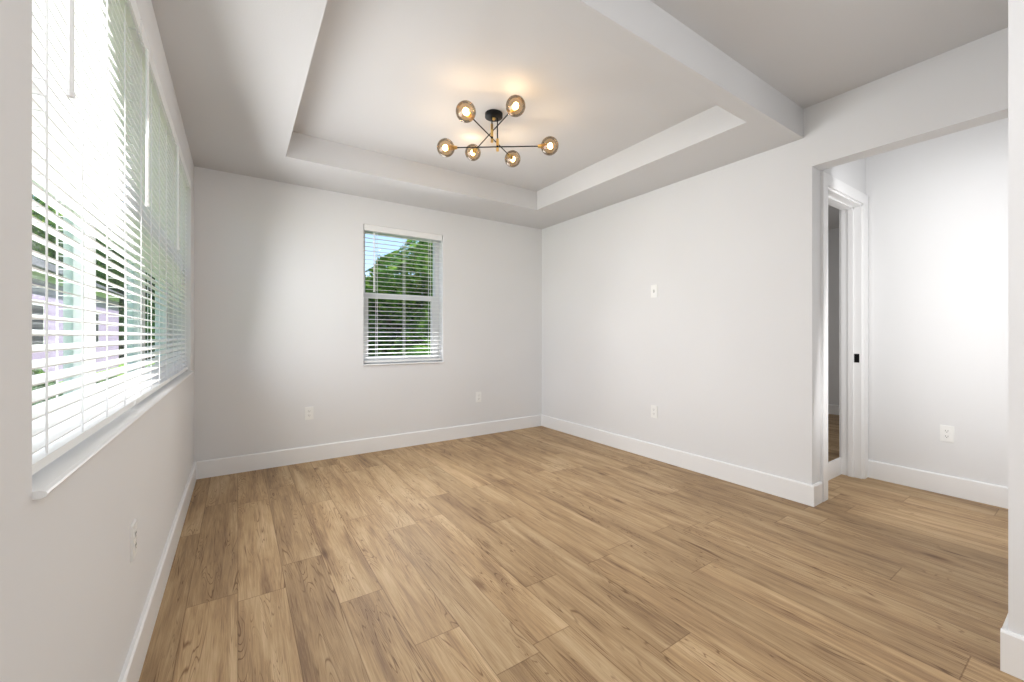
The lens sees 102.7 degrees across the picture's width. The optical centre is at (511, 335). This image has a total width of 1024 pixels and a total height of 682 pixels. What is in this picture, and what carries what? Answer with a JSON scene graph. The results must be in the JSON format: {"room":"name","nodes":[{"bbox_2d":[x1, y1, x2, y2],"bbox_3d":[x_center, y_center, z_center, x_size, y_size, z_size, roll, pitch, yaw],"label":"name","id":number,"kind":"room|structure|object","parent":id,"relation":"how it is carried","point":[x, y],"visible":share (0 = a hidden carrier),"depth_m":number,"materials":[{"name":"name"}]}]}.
{"room":"empty living room","nodes":[
{"label":"empty living room","id":0,"kind":"room"},
{"bbox_2d":[0,0,193,681],"bbox_3d":[-1.000,-0.200,0.793,0.200,2.700,6.230,0,0,-34],"label":"wall","id":1,"kind":"structure","parent":0,"point":[75,585],"depth_m":0.83,"materials":[{"name":"white paint"}]},
{"bbox_2d":[32,164,168,420],"bbox_3d":[-1.724,-0.430,1.776,0.060,1.420,2.810,0,0,-34],"label":"window","id":2,"kind":"structure","parent":1,"relation":"in","point":[69,299],"depth_m":1.37,"materials":[{"name":"glass"}]},
{"bbox_2d":[32,0,140,474],"bbox_3d":[-1.096,-0.443,1.069,0.084,1.393,0.925,0,0,-34],"label":"window blind","id":3,"kind":"object","parent":2,"relation":"attached to","point":[81,69],"visible":0.81,"depth_m":0.99,"materials":[{"name":"white plastic"}]},
{"bbox_2d":[120,20,173,404],"bbox_3d":[-1.617,-0.443,1.848,0.084,1.393,0.925,0,0,-34],"label":"window blind","id":4,"kind":"object","parent":2,"relation":"attached to","point":[151,128],"visible":0.92,"depth_m":1.70,"materials":[{"name":"white plastic"}]},
{"bbox_2d":[32,371,192,499],"bbox_3d":[-1.640,0.273,1.832,0.143,0.014,2.808,0,0,-34],"label":"sill","id":5,"kind":"structure","parent":1,"relation":"attached to","point":[51,476],"depth_m":0.97,"materials":[{"name":"white wood"}]},
{"bbox_2d":[130,518,136,562],"bbox_3d":[-1.255,0.680,1.362,0.009,0.117,0.072,0,0,-34],"label":"electrical outlet","id":6,"kind":"object","parent":1,"relation":"attached to","point":[133,539],"visible":0.98,"depth_m":1.34,"materials":[{"name":"white plastic"}]},
{"bbox_2d":[118,461,197,681],"bbox_3d":[-0.910,1.080,0.853,0.016,0.140,5.830,0,0,-34],"label":"baseboard","id":7,"kind":"structure","parent":1,"relation":"attached to","point":[133,665],"depth_m":1.66,"materials":[{"name":"white wood"}]},
{"bbox_2d":[161,129,190,379],"bbox_3d":[-2.138,-0.443,2.626,0.084,1.393,0.925,0,0,-34],"label":"window blind","id":8,"kind":"object","parent":1,"relation":"attached to","point":[179,180],"visible":0.9,"depth_m":2.52,"materials":[{"name":"white plastic"}]},
{"bbox_2d":[194,166,541,461],"bbox_3d":[0.601,-0.200,5.493,7.690,2.700,0.200,0,0,-34],"label":"wall","id":9,"kind":"structure","parent":0,"point":[278,307],"depth_m":3.82,"materials":[{"name":"white paint"}]},
{"bbox_2d":[305,406,313,419],"bbox_3d":[-1.846,0.710,3.729,0.072,0.117,0.009,0,0,-34],"label":"electrical outlet","id":10,"kind":"object","parent":9,"relation":"attached to","point":[309,413],"visible":1,"depth_m":3.73,"materials":[{"name":"white plastic"}]},
{"bbox_2d":[198,414,541,478],"bbox_3d":[-1.063,1.080,4.249,3.480,0.140,0.016,0,0,-34],"label":"baseboard","id":11,"kind":"structure","parent":9,"relation":"attached to","point":[264,460],"depth_m":3.92,"materials":[{"name":"white wood"}]},
{"bbox_2d":[364,231,438,363],"bbox_3d":[-1.184,-0.395,4.358,0.840,1.390,0.060,0,0,-34],"label":"window","id":12,"kind":"structure","parent":9,"relation":"in","point":[434,307],"depth_m":4.42,"materials":[{"name":"glass"}]},
{"bbox_2d":[364,224,441,362],"bbox_3d":[-1.118,-0.407,4.259,0.824,1.363,0.086,0,0,-34],"label":"window blind","id":13,"kind":"object","parent":12,"relation":"attached to","point":[388,230],"visible":0.96,"depth_m":4.25,"materials":[{"name":"white plastic"}]},
{"bbox_2d":[364,361,443,365],"bbox_3d":[-1.129,0.293,4.275,0.838,0.014,0.138,0,0,-34],"label":"sill","id":14,"kind":"structure","parent":9,"relation":"attached to","point":[396,363],"depth_m":4.22,"materials":[{"name":"white wood"}]},
{"bbox_2d":[476,392,480,401],"bbox_3d":[-0.384,0.710,4.708,0.072,0.117,0.009,0,0,-34],"label":"electrical outlet","id":15,"kind":"object","parent":9,"relation":"attached to","point":[478,396],"visible":1,"depth_m":4.70,"materials":[{"name":"white plastic"}]},
{"bbox_2d":[139,414,1023,681],"bbox_3d":[2.195,1.200,2.932,7.890,0.100,6.230,0,0,-34],"label":"floor","id":16,"kind":"structure","parent":0,"point":[539,554],"depth_m":1.96,"materials":[{"name":"brown wood"}]},
{"bbox_2d":[292,0,1007,229],"bbox_3d":[2.195,-1.610,2.932,7.890,0.120,6.230,0,0,-34],"label":"ceiling","id":17,"kind":"structure","parent":0,"point":[402,79],"depth_m":2.37,"materials":[{"name":"paint"}]},
{"bbox_2d":[151,0,803,228],"bbox_3d":[-0.271,-1.450,3.038,3.510,0.200,2.910,0,0,-34],"label":"ceiling soffit","id":18,"kind":"structure","parent":17,"relation":"attached to","point":[238,69],"depth_m":2.61,"materials":[{"name":"paint"}]},
{"bbox_2d":[437,95,558,166],"bbox_3d":[-0.146,-1.404,2.888,0.770,0.292,0.849,0,0,-34],"label":"chandelier","id":19,"kind":"object","parent":17,"relation":"hanging from","point":[493,115],"visible":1,"depth_m":2.85,"materials":[{"name":"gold metal"}]},
{"bbox_2d":[542,27,1007,484],"bbox_3d":[1.520,-0.200,3.635,0.130,2.700,3.910,0,0,-34],"label":"wall","id":20,"kind":"structure","parent":0,"point":[712,350],"depth_m":3.23,"materials":[{"name":"white paint"}]},
{"bbox_2d":[651,405,657,418],"bbox_3d":[1.320,0.710,3.808,0.009,0.117,0.072,0,0,-34],"label":"electrical outlet","id":21,"kind":"object","parent":20,"relation":"attached to","point":[654,411],"visible":1,"depth_m":3.80,"materials":[{"name":"white plastic"}]},
{"bbox_2d":[651,284,657,297],"bbox_3d":[1.317,-0.410,3.806,0.017,0.117,0.072,0,0,-34],"label":"switch plate","id":22,"kind":"object","parent":20,"relation":"attached to","point":[654,290],"visible":1,"depth_m":3.80,"materials":[{"name":"white plastic"}]},
{"bbox_2d":[542,415,817,506],"bbox_3d":[1.211,1.080,3.966,0.016,0.140,2.936,0,0,-34],"label":"baseboard","id":23,"kind":"structure","parent":20,"relation":"attached to","point":[804,493],"depth_m":3.41,"materials":[{"name":"white wood"}]},
{"bbox_2d":[828,228,838,404],"bbox_3d":[4.556,-0.200,6.317,0.200,2.700,2.830,0,0,-34],"label":"wall","id":24,"kind":"structure","parent":0,"point":[833,316],"depth_m":5.96,"materials":[{"name":"white paint"}]},
{"bbox_2d":[828,404,838,414],"bbox_3d":[4.458,1.080,6.269,0.016,0.140,2.800,0,0,-34],"label":"baseboard","id":25,"kind":"structure","parent":24,"relation":"attached to","point":[832,409],"depth_m":5.94,"materials":[{"name":"white wood"}]},
{"bbox_2d":[820,158,865,193],"bbox_3d":[3.780,-0.200,4.016,4.050,2.700,0.130,0,0,-34],"label":"wall","id":26,"kind":"structure","parent":0,"point":[852,174],"depth_m":3.17,"materials":[{"name":"white paint"}]},
{"bbox_2d":[815,457,840,487],"bbox_3d":[3.656,1.080,4.021,3.850,0.140,0.016,0,0,-34],"label":"baseboard","id":27,"kind":"structure","parent":26,"relation":"attached to","point":[834,466],"depth_m":3.30,"materials":[{"name":"white wood"}]},
{"bbox_2d":[820,172,867,501],"bbox_3d":[2.471,0.011,3.140,0.888,2.279,0.166,0,0,-34],"label":"door frame","id":28,"kind":"structure","parent":26,"relation":"attached to","point":[850,203],"depth_m":3.30,"materials":[{"name":"white wood"}]},
{"bbox_2d":[866,118,1007,486],"bbox_3d":[3.203,-0.200,2.981,0.130,2.700,0.950,0,0,-34],"label":"wall","id":29,"kind":"structure","parent":0,"point":[937,282],"depth_m":2.98,"materials":[{"name":"white paint"}]},
{"bbox_2d":[868,460,1007,508],"bbox_3d":[3.134,1.080,2.953,0.016,0.140,0.920,0,0,-34],"label":"baseboard","id":30,"kind":"structure","parent":29,"relation":"attached to","point":[986,493],"depth_m":2.97,"materials":[{"name":"white wood"}]},
{"bbox_2d":[940,425,953,442],"bbox_3d":[3.137,0.710,2.955,0.009,0.117,0.072,0,0,-34],"label":"electrical outlet","id":31,"kind":"object","parent":29,"relation":"attached to","point":[946,433],"visible":1,"depth_m":2.95,"materials":[{"name":"white plastic"}]},
{"bbox_2d":[1008,0,1023,635],"bbox_3d":[3.199,-0.200,1.131,2.195,2.700,2.120,0,0,-34],"label":"wall","id":32,"kind":"structure","parent":0,"point":[1016,316],"depth_m":1.39,"materials":[{"name":"white paint"}]},
{"bbox_2d":[1000,614,1013,675],"bbox_3d":[2.544,1.080,1.977,2.081,0.140,0.016,0,0,-34],"label":"baseboard","id":33,"kind":"structure","parent":32,"relation":"attached to","point":[1010,642],"depth_m":1.39,"materials":[{"name":"white wood"}]},
{"bbox_2d":[1014,633,1023,680],"bbox_3d":[2.217,1.080,0.611,0.016,0.140,1.890,0,0,-34],"label":"baseboard","id":34,"kind":"structure","parent":32,"relation":"attached to","point":[1018,639],"depth_m":1.37,"materials":[{"name":"white wood"}]},
{"label":"outside","id":35,"kind":"structure","parent":0,"visible":0},
{"bbox_2d":[58,363,154,383],"bbox_3d":[-11.126,1.550,16.620,120.000,0.200,120.000,0,0,-34],"label":"lawn","id":36,"kind":"structure","parent":35,"point":[113,368],"depth_m":17.34,"materials":[{"name":"green plant"}]},
{"bbox_2d":[32,255,123,381],"bbox_3d":[-14.340,-1.050,7.849,6.700,5.000,23.800,0,0,-34],"label":"house","id":37,"kind":"structure","parent":36,"relation":"on","point":[37,296],"depth_m":12.44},
{"bbox_2d":[32,194,150,318],"bbox_3d":[-27.407,-3.755,27.328,9.991,10.509,10.109,0,0,-34],"label":"tree","id":38,"kind":"object","parent":36,"relation":"on","point":[36,245],"depth_m":23.47,"materials":[{"name":"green plant"}]},
{"bbox_2d":[96,210,154,359],"bbox_3d":[-21.085,-3.060,26.480,10.362,9.667,9.741,0,0,-34],"label":"tree","id":39,"kind":"object","parent":36,"relation":"on","point":[113,279],"depth_m":22.64,"materials":[{"name":"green plant"}]},
{"bbox_2d":[32,345,429,405],"bbox_3d":[-0.469,0.839,7.243,14.839,1.571,1.701,0,0,-34],"label":"hedge","id":40,"kind":"object","parent":36,"relation":"on","point":[395,354],"depth_m":6.11,"materials":[{"name":"green plant"}]},
{"bbox_2d":[365,278,400,355],"bbox_3d":[-4.935,0.001,11.019,3.879,3.276,3.392,0,0,-34],"label":"tree","id":41,"kind":"object","parent":36,"relation":"on","point":[384,326],"depth_m":10.77,"materials":[{"name":"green plant"}]},
{"bbox_2d":[366,275,420,349],"bbox_3d":[-5.053,-0.295,15.241,3.837,4.342,4.531,0,0,-34],"label":"tree","id":42,"kind":"object","parent":36,"relation":"on","point":[397,324],"depth_m":13.65,"materials":[{"name":"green plant"}]},
{"bbox_2d":[365,240,432,355],"bbox_3d":[-1.354,-0.430,10.633,4.690,4.760,4.963,0,0,-34],"label":"tree","id":43,"kind":"object","parent":36,"relation":"on","point":[382,287],"depth_m":9.87,"materials":[{"name":"green plant"}]}
]}

